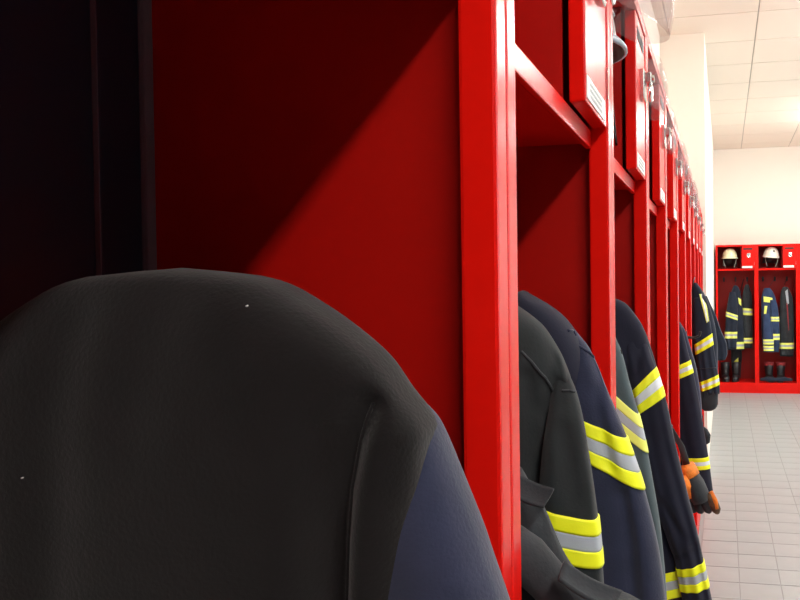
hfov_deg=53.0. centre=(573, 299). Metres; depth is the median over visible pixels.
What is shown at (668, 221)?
shelf
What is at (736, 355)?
trousers
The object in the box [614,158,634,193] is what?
shelf
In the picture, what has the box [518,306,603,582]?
jacket
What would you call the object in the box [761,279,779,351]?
jacket
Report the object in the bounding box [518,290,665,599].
jacket
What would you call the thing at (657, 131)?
locker
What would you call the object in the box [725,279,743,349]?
jacket
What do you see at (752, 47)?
ceiling
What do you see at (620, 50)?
helmet
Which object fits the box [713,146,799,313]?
wall
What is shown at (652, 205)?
shelf
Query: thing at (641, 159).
print
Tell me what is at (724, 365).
rubber boot
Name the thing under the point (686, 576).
jacket
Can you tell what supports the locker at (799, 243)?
on the floor
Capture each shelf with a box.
[515,43,590,148]
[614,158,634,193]
[649,199,656,215]
[667,220,670,229]
[718,268,753,270]
[758,268,795,269]
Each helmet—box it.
[612,9,627,145]
[721,248,737,267]
[762,246,779,266]
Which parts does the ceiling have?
panel, panel, panel, panel, panel, panel, panel, panel, panel, panel, panel, panel, panel, panel, panel, panel, panel, panel, panel, panel, panel, panel, panel, panel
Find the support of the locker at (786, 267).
on the floor
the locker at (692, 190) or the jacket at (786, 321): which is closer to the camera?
the locker at (692, 190)
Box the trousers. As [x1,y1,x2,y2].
[731,279,743,377]
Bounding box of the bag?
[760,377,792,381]
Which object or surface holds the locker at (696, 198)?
on the floor
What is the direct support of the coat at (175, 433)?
hanging from the locker at (350, 154)
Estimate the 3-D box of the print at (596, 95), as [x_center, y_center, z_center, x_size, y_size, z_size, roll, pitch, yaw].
[0.026,-0.235,0.903,0.001,0.016,0.085,0,1,11]
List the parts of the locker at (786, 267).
post, panel, compartment door, panel, post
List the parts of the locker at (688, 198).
post, panel, compartment door, post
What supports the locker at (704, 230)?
on the floor
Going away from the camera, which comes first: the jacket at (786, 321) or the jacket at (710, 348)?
the jacket at (710, 348)
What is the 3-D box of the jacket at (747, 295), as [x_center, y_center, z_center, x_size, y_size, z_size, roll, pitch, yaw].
[2.226,0.171,9.906,0.134,0.880,0.283,0,1,11]
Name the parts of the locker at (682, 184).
post, panel, compartment door, post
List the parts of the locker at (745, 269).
post, panel, compartment door, post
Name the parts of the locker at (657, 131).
post, panel, panel, compartment door, post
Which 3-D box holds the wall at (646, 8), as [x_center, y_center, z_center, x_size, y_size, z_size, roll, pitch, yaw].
[-0.296,-0.229,1.250,0.184,3.140,8.750,0,1,11]
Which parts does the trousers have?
leg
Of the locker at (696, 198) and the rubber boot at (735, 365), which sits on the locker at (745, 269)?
the rubber boot at (735, 365)
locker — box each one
[0,0,511,599]
[504,0,615,599]
[610,0,654,408]
[646,30,671,405]
[665,92,682,459]
[677,132,701,414]
[685,158,694,349]
[690,175,698,527]
[694,188,700,535]
[698,201,703,515]
[700,208,705,420]
[716,244,756,392]
[756,244,798,393]
[798,243,799,393]
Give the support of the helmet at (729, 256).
on the locker at (745, 269)
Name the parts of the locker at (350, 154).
panel, edge trim, panel, edge trim, panel, post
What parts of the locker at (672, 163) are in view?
post, panel, panel, compartment door, post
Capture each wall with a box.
[638,0,659,71]
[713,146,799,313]
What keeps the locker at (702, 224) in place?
on the floor
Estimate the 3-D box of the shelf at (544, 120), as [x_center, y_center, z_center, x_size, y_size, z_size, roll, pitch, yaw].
[-0.145,-0.201,0.798,0.254,0.024,0.492,0,1,11]
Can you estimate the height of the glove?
0.248 m
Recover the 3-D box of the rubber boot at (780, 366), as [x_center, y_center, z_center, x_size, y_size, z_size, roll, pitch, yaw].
[2.605,0.909,9.730,0.128,0.244,0.257,0,1,20]
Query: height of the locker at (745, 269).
1.860 m
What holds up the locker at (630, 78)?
on the floor
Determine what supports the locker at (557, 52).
on the floor
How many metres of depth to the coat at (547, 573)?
0.57 m
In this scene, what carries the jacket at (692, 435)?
hanging from the locker at (682, 184)
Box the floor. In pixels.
[698,393,799,599]
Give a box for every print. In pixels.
[590,83,602,112]
[639,157,643,171]
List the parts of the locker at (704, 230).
compartment door, post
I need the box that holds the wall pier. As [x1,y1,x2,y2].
[660,33,714,455]
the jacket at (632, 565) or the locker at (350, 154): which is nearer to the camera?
the locker at (350, 154)
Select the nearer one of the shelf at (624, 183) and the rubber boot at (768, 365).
the shelf at (624, 183)
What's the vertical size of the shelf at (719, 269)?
0.024 m
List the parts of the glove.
panel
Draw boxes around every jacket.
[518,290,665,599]
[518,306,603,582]
[615,299,711,599]
[616,339,666,599]
[679,322,712,491]
[692,277,726,410]
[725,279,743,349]
[742,279,752,347]
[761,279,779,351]
[779,279,793,355]
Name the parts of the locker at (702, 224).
compartment door, post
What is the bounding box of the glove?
[672,425,720,513]
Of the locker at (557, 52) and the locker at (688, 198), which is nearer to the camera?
the locker at (557, 52)
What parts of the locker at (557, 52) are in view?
post, panel, compartment door, post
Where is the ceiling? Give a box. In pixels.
[651,0,799,149]
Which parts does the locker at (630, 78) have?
post, panel, panel, compartment door, post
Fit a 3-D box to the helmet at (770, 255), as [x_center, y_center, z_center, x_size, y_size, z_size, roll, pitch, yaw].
[2.479,-0.546,9.708,0.215,0.257,0.257,-1,1,1]
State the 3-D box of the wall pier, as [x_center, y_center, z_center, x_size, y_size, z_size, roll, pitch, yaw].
[1.151,-0.361,7.876,0.497,3.140,4.808,0,1,11]
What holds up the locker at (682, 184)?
on the floor
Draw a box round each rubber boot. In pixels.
[720,362,729,381]
[731,362,740,381]
[764,361,773,381]
[776,362,785,382]
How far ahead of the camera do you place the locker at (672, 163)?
2.47 m
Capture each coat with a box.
[0,268,509,599]
[520,467,639,599]
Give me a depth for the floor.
4.89 m
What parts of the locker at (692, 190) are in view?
post, compartment door, post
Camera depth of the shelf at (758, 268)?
9.59 m
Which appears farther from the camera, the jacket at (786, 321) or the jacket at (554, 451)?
the jacket at (786, 321)
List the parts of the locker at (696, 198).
post, compartment door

